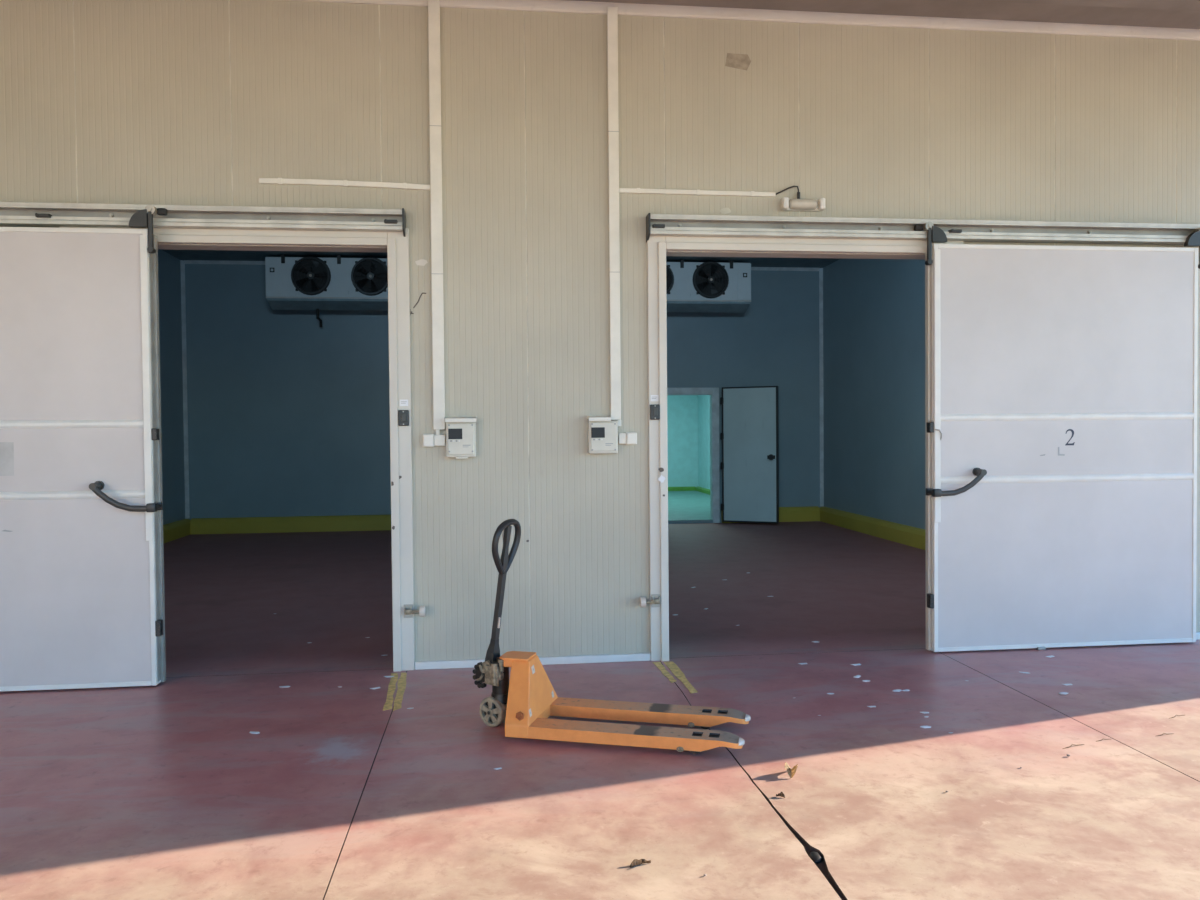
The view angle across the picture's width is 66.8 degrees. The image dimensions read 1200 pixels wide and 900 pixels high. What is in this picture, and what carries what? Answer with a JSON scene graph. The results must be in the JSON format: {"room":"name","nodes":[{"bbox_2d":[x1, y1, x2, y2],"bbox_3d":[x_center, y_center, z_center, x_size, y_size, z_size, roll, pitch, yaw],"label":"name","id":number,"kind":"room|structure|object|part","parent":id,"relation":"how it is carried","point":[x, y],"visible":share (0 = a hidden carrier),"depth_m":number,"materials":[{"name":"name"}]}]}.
{"room":"warehouse loading area","nodes":[
{"label":"warehouse loading area","id":0,"kind":"room"},
{"bbox_2d":[158,249,184,524],"bbox_3d":[-6.201,-0.745,10.191,0.120,4.360,8.940,-1,1,-7],"label":"wall","id":1,"kind":"structure","parent":0,"point":[169,268],"depth_m":13.96,"materials":[{"name":"metal"}]},
{"bbox_2d":[163,519,190,543],"bbox_3d":[-6.075,1.310,10.202,0.085,0.250,8.790,-1,1,-7],"label":"baseboard","id":2,"kind":"structure","parent":1,"relation":"attached to","point":[172,531],"depth_m":13.86,"materials":[{"name":"yellow paint"}]},
{"bbox_2d":[180,260,189,518],"bbox_3d":[-6.615,-0.959,14.493,0.050,4.110,0.050,-1,1,-7],"label":"trim","id":3,"kind":"structure","parent":1,"relation":"attached to","point":[182,264],"depth_m":14.49,"materials":[{"name":"white metal"}]},
{"bbox_2d":[163,250,840,267],"bbox_3d":[-1.358,-3.113,14.565,10.800,0.100,16.630,-1,1,-7],"label":"ceiling","id":4,"kind":"structure","parent":0,"point":[217,255],"depth_m":14.33,"materials":[{"name":"white metal"}]},
{"bbox_2d":[265,254,387,326],"bbox_3d":[-4.060,-2.502,14.379,2.254,1.055,0.607,-1,1,-7],"label":"evaporator unit","id":5,"kind":"object","parent":4,"relation":"hanging from","point":[310,282],"visible":0.91,"depth_m":14.11,"materials":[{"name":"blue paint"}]},
{"bbox_3d":[-4.602,-2.586,14.042,0.193,0.173,0.024,-1,1,-7],"label":"blade","id":6,"kind":"part","parent":5,"relation":"part of","materials":[{"name":"black plastic"}]},
{"bbox_3d":[-4.604,-2.800,14.037,0.193,0.173,0.024,-1,1,-7],"label":"blade","id":7,"kind":"part","parent":5,"relation":"part of","materials":[{"name":"black plastic"}]},
{"bbox_3d":[-4.401,-2.547,14.057,0.137,0.195,0.019,0,1,4],"label":"blade","id":8,"kind":"part","parent":5,"relation":"part of","materials":[{"name":"black plastic"}]},
{"bbox_3d":[-4.405,-2.842,14.068,0.137,0.195,0.019,-1,1,-17],"label":"blade","id":9,"kind":"part","parent":5,"relation":"part of","materials":[{"name":"black plastic"}]},
{"bbox_3d":[-4.325,-2.696,14.072,0.178,0.135,0.024,-1,1,-7],"label":"blade","id":10,"kind":"part","parent":5,"relation":"part of","materials":[{"name":"black plastic"}]},
{"bbox_2d":[267,298,387,309],"bbox_3d":[-4.058,-2.298,14.404,2.210,0.155,0.562,-1,1,-7],"label":"drip tray","id":11,"kind":"object","parent":5,"relation":"on","point":[275,303],"depth_m":14.20,"materials":[{"name":"grey metal"}]},
{"bbox_3d":[-4.062,-2.685,14.401,2.250,0.620,0.550,-1,1,-7],"label":"casing","id":12,"kind":"part","parent":5,"relation":"part of","materials":[{"name":"blue paint"}]},
{"bbox_3d":[-3.703,-2.596,14.146,0.193,0.173,0.024,-1,1,-7],"label":"blade","id":13,"kind":"part","parent":5,"relation":"part of","materials":[{"name":"black plastic"}]},
{"bbox_3d":[-3.705,-2.810,14.141,0.193,0.173,0.024,-1,1,-7],"label":"blade","id":14,"kind":"part","parent":5,"relation":"part of","materials":[{"name":"black plastic"}]},
{"bbox_3d":[-3.502,-2.558,14.161,0.137,0.195,0.019,0,1,4],"label":"blade","id":15,"kind":"part","parent":5,"relation":"part of","materials":[{"name":"black plastic"}]},
{"bbox_3d":[-3.506,-2.853,14.172,0.137,0.195,0.019,-1,1,-17],"label":"blade","id":16,"kind":"part","parent":5,"relation":"part of","materials":[{"name":"black plastic"}]},
{"bbox_3d":[-3.426,-2.706,14.175,0.178,0.135,0.024,-1,1,-7],"label":"blade","id":17,"kind":"part","parent":5,"relation":"part of","materials":[{"name":"black plastic"}]},
{"bbox_2d":[666,260,750,312],"bbox_3d":[1.328,-2.564,15.002,2.254,1.055,0.607,-1,1,-7],"label":"evaporator unit","id":18,"kind":"object","parent":4,"relation":"hanging from","point":[710,286],"visible":0.66,"depth_m":14.79,"materials":[{"name":"blue paint"}]},
{"bbox_3d":[1.321,-2.747,15.024,2.250,0.620,0.550,-1,1,-7],"label":"casing","id":19,"kind":"part","parent":18,"relation":"part of","materials":[{"name":"blue paint"}]},
{"bbox_3d":[1.671,-2.658,14.767,0.193,0.173,0.024,-1,1,-7],"label":"blade","id":20,"kind":"part","parent":18,"relation":"part of","materials":[{"name":"black plastic"}]},
{"bbox_3d":[1.669,-2.872,14.763,0.193,0.173,0.024,-1,1,-7],"label":"blade","id":21,"kind":"part","parent":18,"relation":"part of","materials":[{"name":"black plastic"}]},
{"bbox_2d":[667,301,749,312],"bbox_3d":[1.325,-2.360,15.026,2.210,0.155,0.562,-1,1,-7],"label":"drip tray","id":22,"kind":"object","parent":18,"relation":"on","point":[672,306],"depth_m":14.90,"materials":[{"name":"grey metal"}]},
{"bbox_3d":[1.872,-2.620,14.783,0.137,0.195,0.019,0,1,4],"label":"blade","id":23,"kind":"part","parent":18,"relation":"part of","materials":[{"name":"black plastic"}]},
{"bbox_3d":[1.867,-2.915,14.794,0.137,0.195,0.019,-1,1,-17],"label":"blade","id":24,"kind":"part","parent":18,"relation":"part of","materials":[{"name":"black plastic"}]},
{"bbox_3d":[1.948,-2.768,14.797,0.178,0.135,0.024,-1,1,-7],"label":"blade","id":25,"kind":"part","parent":18,"relation":"part of","materials":[{"name":"black plastic"}]},
{"bbox_2d":[185,264,821,523],"bbox_3d":[-1.404,-0.896,15.184,10.560,4.360,0.120,-1,1,-7],"label":"wall","id":26,"kind":"structure","parent":0,"point":[289,414],"depth_m":14.78,"materials":[{"name":"metal"}]},
{"bbox_2d":[190,514,390,533],"bbox_3d":[-4.034,1.191,14.819,5.035,0.250,0.085,-1,1,-7],"label":"baseboard","id":27,"kind":"structure","parent":26,"relation":"attached to","point":[234,525],"depth_m":14.67,"materials":[{"name":"yellow paint"}]},
{"bbox_2d":[184,260,819,270],"bbox_3d":[-1.414,-3.049,15.053,10.460,0.050,0.050,-1,1,-7],"label":"trim","id":28,"kind":"structure","parent":26,"relation":"attached to","point":[185,261],"depth_m":14.59,"materials":[{"name":"metal"}]},
{"bbox_2d":[667,388,719,522],"bbox_3d":[1.424,0.097,15.510,1.210,2.310,0.165,-1,1,-7],"label":"door frame","id":29,"kind":"structure","parent":26,"relation":"attached to","point":[713,392],"depth_m":15.49,"materials":[{"name":"white metal"}]},
{"bbox_2d":[720,386,778,523],"bbox_3d":[2.493,0.078,15.234,0.974,2.280,0.170,0,1,24],"label":"hinged door","id":30,"kind":"structure","parent":26,"relation":"in","point":[749,436],"depth_m":15.22,"materials":[{"name":"grey plastic"}]},
{"bbox_3d":[2.825,0.119,15.042,0.130,0.100,0.085,0,1,24],"label":"handle","id":31,"kind":"part","parent":30,"relation":"part of","materials":[{"name":"black plastic"}]},
{"bbox_2d":[721,506,819,522],"bbox_3d":[2.935,1.111,15.625,1.715,0.250,0.085,-1,1,-7],"label":"baseboard","id":32,"kind":"structure","parent":26,"relation":"attached to","point":[807,513],"depth_m":15.64,"materials":[{"name":"yellow paint"}]},
{"bbox_2d":[0,521,1199,899],"bbox_3d":[2.116,1.617,-0.728,56.000,0.040,48.000,-1,1,-7],"label":"floor","id":33,"kind":"structure","parent":0,"point":[165,790],"depth_m":4.44,"materials":[{"name":"red paint"}]},
{"bbox_2d":[383,673,397,710],"bbox_3d":[-1.292,1.489,5.632,0.053,0.001,0.821,-1,1,-10],"label":"tape","id":34,"kind":"object","parent":33,"relation":"on","point":[392,685],"visible":1,"depth_m":5.61,"materials":[{"name":"yellow plastic"}]},
{"bbox_2d":[393,673,406,710],"bbox_3d":[-1.235,1.489,5.633,0.055,0.001,0.831,-1,1,-10],"label":"tape","id":35,"kind":"object","parent":33,"relation":"on","point":[401,684],"visible":1,"depth_m":5.61,"materials":[{"name":"yellow plastic"}]},
{"bbox_2d":[473,519,750,753],"bbox_3d":[0.026,0.933,4.819,1.492,1.126,0.544,0,1,14],"label":"jack","id":36,"kind":"object","parent":33,"relation":"on","point":[525,702],"visible":1,"depth_m":4.85,"materials":[{"name":"orange paint"}]},
{"bbox_2d":[485,639,499,662],"bbox_3d":[-0.590,1.119,4.988,0.070,0.177,0.062,0,1,34],"label":"socket","id":37,"kind":"object","parent":36,"relation":"attached to","point":[493,651],"depth_m":4.96,"materials":[{"name":"black metal"}]},
{"bbox_3d":[-0.511,0.531,4.919,0.066,0.249,0.040,0,1,34],"label":"handle","id":38,"kind":"part","parent":36,"relation":"part of","materials":[{"name":"grey plastic"}]},
{"bbox_3d":[-0.447,1.119,4.940,0.168,0.013,0.160,0,1,14],"label":"plate","id":39,"kind":"part","parent":36,"relation":"part of","materials":[{"name":"orange metal"}]},
{"bbox_3d":[0.525,1.436,4.511,0.153,0.032,0.100,0,1,14],"label":"roller frame","id":40,"kind":"part","parent":36,"relation":"part of","materials":[{"name":"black metal"}]},
{"bbox_3d":[0.616,1.428,4.880,0.153,0.032,0.100,0,1,14],"label":"roller frame","id":41,"kind":"part","parent":36,"relation":"part of","materials":[{"name":"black metal"}]},
{"bbox_2d":[630,859,650,867],"bbox_3d":[0.149,1.517,3.341,0.085,0.020,0.034,-1,1,-25],"label":"dry leaf","id":42,"kind":"object","parent":33,"relation":"on","point":[635,862],"visible":1,"depth_m":3.34,"materials":[{"name":"brown plant"}]},
{"bbox_2d":[652,662,675,682],"bbox_3d":[0.431,1.466,6.002,0.056,0.001,0.521,-1,1,-10],"label":"tape","id":43,"kind":"object","parent":33,"relation":"on","point":[659,665],"visible":1,"depth_m":6.01,"materials":[{"name":"yellow plastic"}]},
{"bbox_2d":[664,661,697,692],"bbox_3d":[0.519,1.467,5.890,0.076,0.001,0.760,-1,1,-7],"label":"tape","id":44,"kind":"object","parent":33,"relation":"on","point":[672,666],"visible":1,"depth_m":5.91,"materials":[{"name":"yellow plastic"}]},
{"bbox_2d":[776,792,784,797],"bbox_3d":[0.784,1.497,3.948,0.040,0.022,0.022,0,1,23],"label":"dry leaf","id":45,"kind":"object","parent":33,"relation":"on","point":[781,794],"visible":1,"depth_m":3.95,"materials":[{"name":"brown plant"}]},
{"bbox_2d":[784,762,797,777],"bbox_3d":[0.885,1.472,4.206,0.061,0.059,0.100,0,1,13],"label":"dry leaf","id":46,"kind":"object","parent":33,"relation":"on","point":[791,772],"visible":1,"depth_m":4.18,"materials":[{"name":"brown plant"}]},
{"bbox_2d":[809,852,822,862],"bbox_3d":[0.811,1.532,3.420,0.046,0.024,0.076,-1,1,-7],"label":"stone","id":47,"kind":"object","parent":33,"relation":"on","point":[815,857],"visible":0.96,"depth_m":3.40,"materials":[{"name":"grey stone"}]},
{"bbox_2d":[0,0,1199,661],"bbox_3d":[-1.743,-0.767,6.116,21.960,4.500,0.160,-1,1,-7],"label":"wall","id":48,"kind":"structure","parent":0,"point":[154,102],"depth_m":6.19,"materials":[{"name":"beige metal"}]},
{"bbox_2d":[0,202,405,691],"bbox_3d":[-3.265,-0.033,5.714,4.027,3.054,0.317,-1,1,-7],"label":"door","id":49,"kind":"structure","parent":48,"relation":"in","point":[82,600],"depth_m":5.68,"materials":[{"name":"metal"}]},
{"bbox_3d":[-3.126,0.223,5.638,0.058,0.060,0.103,-1,1,-7],"label":"handle post","id":50,"kind":"part","parent":49,"relation":"part of","materials":[{"name":"grey plastic"}]},
{"bbox_3d":[-2.951,0.296,5.620,0.388,0.179,0.023,-1,1,-7],"label":"handle","id":51,"kind":"part","parent":49,"relation":"part of","materials":[{"name":"grey plastic"}]},
{"bbox_3d":[-2.788,0.357,5.692,0.054,0.054,0.147,-1,1,-7],"label":"handle post","id":52,"kind":"part","parent":49,"relation":"part of","materials":[{"name":"black plastic"}]},
{"bbox_3d":[-3.301,-1.492,5.822,4.015,0.132,0.035,-1,1,-7],"label":"plate","id":53,"kind":"part","parent":49,"relation":"part of","materials":[{"name":"silver metal"}]},
{"bbox_3d":[-3.289,-1.474,5.776,4.027,0.176,0.130,-1,1,-7],"label":"sliding door rail","id":54,"kind":"part","parent":49,"relation":"part of","materials":[{"name":"silver metal"}]},
{"bbox_3d":[-1.296,-1.497,6.013,0.012,0.176,0.116,-1,1,-7],"label":"plate","id":55,"kind":"part","parent":49,"relation":"part of","materials":[{"name":"black plastic"}]},
{"bbox_2d":[59,227,414,671],"bbox_3d":[-2.356,0.013,6.038,2.187,2.955,0.225,-1,1,-7],"label":"trim","id":56,"kind":"structure","parent":48,"relation":"attached to","point":[396,246],"depth_m":6.04,"materials":[{"name":"paint"}]},
{"bbox_2d":[259,178,429,189],"bbox_3d":[-1.681,-1.759,6.010,1.101,0.057,0.024,-1,1,-7],"label":"duct","id":57,"kind":"object","parent":48,"relation":"attached to","point":[280,181],"visible":1,"depth_m":6.00,"materials":[{"name":"beige plastic"}]},
{"bbox_2d":[398,410,408,425],"bbox_3d":[-1.306,-0.213,6.043,0.068,0.104,0.037,-1,1,-7],"label":"switch","id":58,"kind":"object","parent":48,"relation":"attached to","point":[403,415],"visible":1,"depth_m":6.03,"materials":[{"name":"black plastic"}]},
{"bbox_2d":[400,400,407,405],"bbox_3d":[-1.306,-0.314,6.058,0.056,0.044,0.003,-1,1,-7],"label":"sticker","id":59,"kind":"object","parent":48,"relation":"attached to","point":[402,402],"visible":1,"depth_m":6.06,"materials":[{"name":"white paper"}]},
{"bbox_2d":[404,604,424,617],"bbox_3d":[-1.239,1.079,6.062,0.142,0.090,0.071,-1,1,-7],"label":"door stop","id":60,"kind":"object","parent":48,"relation":"attached to","point":[408,608],"visible":1,"depth_m":6.05,"materials":[{"name":"metal"}]},
{"bbox_2d":[410,293,425,314],"bbox_3d":[-1.235,-0.966,6.088,0.143,0.175,0.008,-1,1,-7],"label":"scribble","id":61,"kind":"object","parent":48,"relation":"attached to","point":[422,293],"visible":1,"depth_m":6.08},
{"bbox_2d":[415,259,427,265],"bbox_3d":[-1.195,-1.255,6.088,0.083,0.043,0.001,-1,1,-7],"label":"tape patch","id":62,"kind":"object","parent":48,"relation":"attached to","point":[421,262],"visible":1,"depth_m":6.09,"materials":[{"name":"paint"}]},
{"bbox_2d":[423,434,445,446],"bbox_3d":[-1.111,-0.064,6.092,0.149,0.085,0.061,-1,1,-7],"label":"junction box","id":63,"kind":"object","parent":48,"relation":"attached to","point":[429,440],"visible":1,"depth_m":6.07,"materials":[{"name":"beige plastic"}]},
{"bbox_3d":[-1.145,-0.063,6.061,0.062,0.073,0.007,-1,1,-7],"label":"lid","id":64,"kind":"part","parent":63,"relation":"part of","materials":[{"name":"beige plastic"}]},
{"bbox_2d":[428,0,444,434],"bbox_3d":[-1.091,-1.556,6.074,0.078,2.928,0.042,-1,1,-7],"label":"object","id":65,"kind":"object","parent":48,"relation":"attached to","point":[433,5],"visible":1,"depth_m":6.05,"materials":[{"name":"beige plastic"}]},
{"bbox_2d":[445,417,476,458],"bbox_3d":[-0.928,-0.082,6.081,0.205,0.281,0.125,-1,1,-7],"label":"controller","id":66,"kind":"object","parent":48,"relation":"attached to","point":[460,431],"visible":1,"depth_m":6.05,"materials":[{"name":"grey plastic"}]},
{"bbox_2d":[445,417,476,421],"bbox_3d":[-0.929,-0.204,6.078,0.205,0.036,0.125,-1,1,-7],"label":"hood","id":67,"kind":"object","parent":66,"relation":"attached to","point":[448,419],"depth_m":6.02,"materials":[{"name":"beige plastic"}]},
{"bbox_2d":[587,416,617,453],"bbox_3d":[0.019,-0.104,6.190,0.203,0.257,0.125,-1,1,-7],"label":"controller","id":68,"kind":"object","parent":48,"relation":"attached to","point":[602,432],"visible":1,"depth_m":6.16,"materials":[{"name":"grey plastic"}]},
{"bbox_2d":[587,416,610,420],"bbox_3d":[-0.008,-0.215,6.185,0.151,0.036,0.125,-1,1,-7],"label":"hood","id":69,"kind":"object","parent":68,"relation":"attached to","point":[591,418],"depth_m":6.13,"materials":[{"name":"beige plastic"}]},
{"bbox_2d":[607,7,620,426],"bbox_3d":[0.097,-1.583,6.211,0.075,2.845,0.042,-1,1,-7],"label":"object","id":70,"kind":"object","parent":48,"relation":"attached to","point":[612,12],"visible":0.92,"depth_m":6.19,"materials":[{"name":"beige plastic"}]},
{"bbox_2d":[618,432,636,444],"bbox_3d":[0.190,-0.079,6.242,0.125,0.085,0.061,-1,1,-7],"label":"junction box","id":71,"kind":"object","parent":48,"relation":"attached to","point":[628,438],"visible":1,"depth_m":6.22,"materials":[{"name":"beige plastic"}]},
{"bbox_3d":[0.218,-0.079,6.219,0.062,0.073,0.007,-1,1,-7],"label":"lid","id":72,"kind":"part","parent":71,"relation":"part of","materials":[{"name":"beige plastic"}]},
{"bbox_2d":[640,594,659,606],"bbox_3d":[0.348,1.042,6.245,0.142,0.090,0.071,-1,1,-7],"label":"door stop","id":73,"kind":"object","parent":48,"relation":"attached to","point":[655,598],"visible":1,"depth_m":6.24,"materials":[{"name":"metal"}]},
{"bbox_2d":[650,404,659,419],"bbox_3d":[0.377,-0.260,6.237,0.068,0.104,0.037,-1,1,-7],"label":"switch","id":74,"kind":"object","parent":48,"relation":"attached to","point":[654,408],"visible":1,"depth_m":6.22,"materials":[{"name":"black plastic"}]},
{"bbox_2d":[651,395,658,400],"bbox_3d":[0.376,-0.357,6.253,0.056,0.044,0.003,-1,1,-7],"label":"sticker","id":75,"kind":"object","parent":48,"relation":"attached to","point":[653,397],"visible":1,"depth_m":6.25,"materials":[{"name":"white paper"}]},
{"bbox_2d":[658,475,664,482],"bbox_3d":[0.423,0.197,6.250,0.052,0.054,0.001,-1,1,-7],"label":"white patch","id":76,"kind":"object","parent":48,"relation":"attached to","point":[661,478],"visible":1,"depth_m":6.25,"materials":[{"name":"paper"}]},
{"bbox_2d":[619,188,775,196],"bbox_3d":[0.678,-1.780,6.283,1.099,0.040,0.024,-1,1,-7],"label":"duct","id":77,"kind":"object","parent":48,"relation":"attached to","point":[621,190],"visible":1,"depth_m":6.28,"materials":[{"name":"beige plastic"}]},
{"bbox_2d":[725,53,750,69],"bbox_3d":[0.958,-2.693,6.308,0.185,0.115,0.002,-1,1,-7],"label":"tape patch","id":78,"kind":"object","parent":48,"relation":"attached to","point":[739,61],"visible":1,"depth_m":6.31,"materials":[{"name":"beige paper"}]},
{"bbox_2d":[283,0,1199,40],"bbox_3d":[-2.229,-2.975,5.916,21.000,0.068,0.035,-1,1,-7],"label":"crown molding","id":79,"kind":"structure","parent":48,"relation":"attached to","point":[559,6],"depth_m":6.33,"materials":[{"name":"paint"}]},
{"bbox_2d":[776,186,824,210],"bbox_3d":[1.396,-1.760,6.339,0.344,0.173,0.078,-1,1,-7],"label":"lamp","id":80,"kind":"object","parent":48,"relation":"attached to","point":[787,204],"visible":1,"depth_m":6.32,"materials":[{"name":"beige plastic"}]},
{"bbox_2d":[789,199,818,209],"bbox_3d":[1.418,-1.715,6.329,0.236,0.076,0.045,-1,1,-7],"label":"diffuser","id":81,"kind":"object","parent":80,"relation":"attached to","point":[794,204],"depth_m":6.32,"materials":[{"name":"white plastic"}]},
{"bbox_2d":[647,236,962,660],"bbox_3d":[1.462,-0.031,6.480,2.285,2.955,0.225,-1,1,-7],"label":"trim","id":82,"kind":"structure","parent":48,"relation":"attached to","point":[658,247],"depth_m":6.27,"materials":[{"name":"paint"}]},
{"bbox_2d":[415,632,1199,669],"bbox_3d":[-1.712,1.459,6.070,21.960,0.052,0.028,-1,1,-7],"label":"baseboard","id":83,"kind":"structure","parent":48,"relation":"attached to","point":[446,664],"depth_m":6.23,"materials":[{"name":"metal"}]},
{"bbox_2d":[646,213,1199,651],"bbox_3d":[2.612,-0.096,6.432,4.570,3.065,0.242,-1,1,-7],"label":"door","id":84,"kind":"structure","parent":48,"relation":"in","point":[1061,381],"depth_m":6.50,"materials":[{"name":"metal"}]},
{"bbox_3d":[0.328,-1.515,6.201,0.012,0.176,0.116,-1,1,-7],"label":"plate","id":85,"kind":"part","parent":84,"relation":"part of","materials":[{"name":"black plastic"}]},
{"bbox_3d":[2.593,-1.541,6.456,4.570,0.176,0.130,-1,1,-7],"label":"sliding door rail","id":86,"kind":"part","parent":84,"relation":"part of","materials":[{"name":"silver metal"}]},
{"bbox_3d":[2.331,0.297,6.359,0.054,0.054,0.147,-1,1,-7],"label":"handle post","id":87,"kind":"part","parent":84,"relation":"part of","materials":[{"name":"black plastic"}]},
{"bbox_3d":[2.506,0.231,6.327,0.388,0.179,0.023,-1,1,-7],"label":"handle","id":88,"kind":"part","parent":84,"relation":"part of","materials":[{"name":"grey plastic"}]},
{"bbox_3d":[2.670,0.155,6.384,0.058,0.060,0.103,-1,1,-7],"label":"handle post","id":89,"kind":"part","parent":84,"relation":"part of","materials":[{"name":"grey plastic"}]},
{"bbox_2d":[667,395,709,488],"bbox_3d":[0.955,-0.426,19.294,4.140,3.200,7.480,-1,1,-7],"label":"wall","id":90,"kind":"structure","parent":0,"point":[688,416],"depth_m":23.08,"materials":[{"name":"paint"}]},
{"bbox_2d":[668,486,695,490],"bbox_3d":[0.512,1.001,22.894,3.855,0.100,0.085,-1,1,-7],"label":"baseboard","id":91,"kind":"structure","parent":90,"relation":"attached to","point":[692,488],"depth_m":23.04,"materials":[{"name":"green paint"}]},
{"bbox_2d":[696,486,709,494],"bbox_3d":[2.888,1.053,19.503,0.085,0.100,7.370,-1,1,-7],"label":"baseboard","id":92,"kind":"structure","parent":90,"relation":"attached to","point":[700,489],"depth_m":22.33,"materials":[{"name":"green paint"}]},
{"bbox_2d":[668,491,711,520],"bbox_3d":[0.982,1.148,19.217,3.940,0.056,7.502,-1,1,-7],"label":"floor","id":93,"kind":"structure","parent":0,"point":[682,505],"depth_m":18.36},
{"bbox_2d":[823,259,924,528],"bbox_3d":[4.408,-0.867,11.418,0.120,4.360,8.940,-1,1,-7],"label":"wall","id":94,"kind":"structure","parent":0,"point":[874,309],"depth_m":13.56,"materials":[{"name":"paint"}]},
{"bbox_2d":[819,268,823,505],"bbox_3d":[3.824,-1.079,15.701,0.050,4.110,0.050,-1,1,-7],"label":"trim","id":95,"kind":"structure","parent":94,"relation":"attached to","point":[821,269],"depth_m":15.70,"materials":[{"name":"metal"}]},
{"bbox_2d":[819,506,925,549],"bbox_3d":[4.330,1.190,11.406,0.085,0.250,8.790,-1,1,-7],"label":"baseboard","id":96,"kind":"structure","parent":94,"relation":"attached to","point":[896,532],"depth_m":13.39,"materials":[{"name":"yellow paint"}]},
{"bbox_2d":[568,0,1199,28],"bbox_3d":[-1.734,-3.030,1.635,21.000,0.220,8.970,-1,1,-7],"label":"ceiling","id":97,"kind":"structure","parent":0,"point":[966,9],"depth_m":6.32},
{"bbox_2d":[973,0,1199,10],"bbox_3d":[-2.163,-2.967,5.347,21.000,0.060,0.340,-1,1,-7],"label":"beam","id":98,"kind":"structure","parent":97,"relation":"attached to","point":[1183,5],"depth_m":6.12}
]}

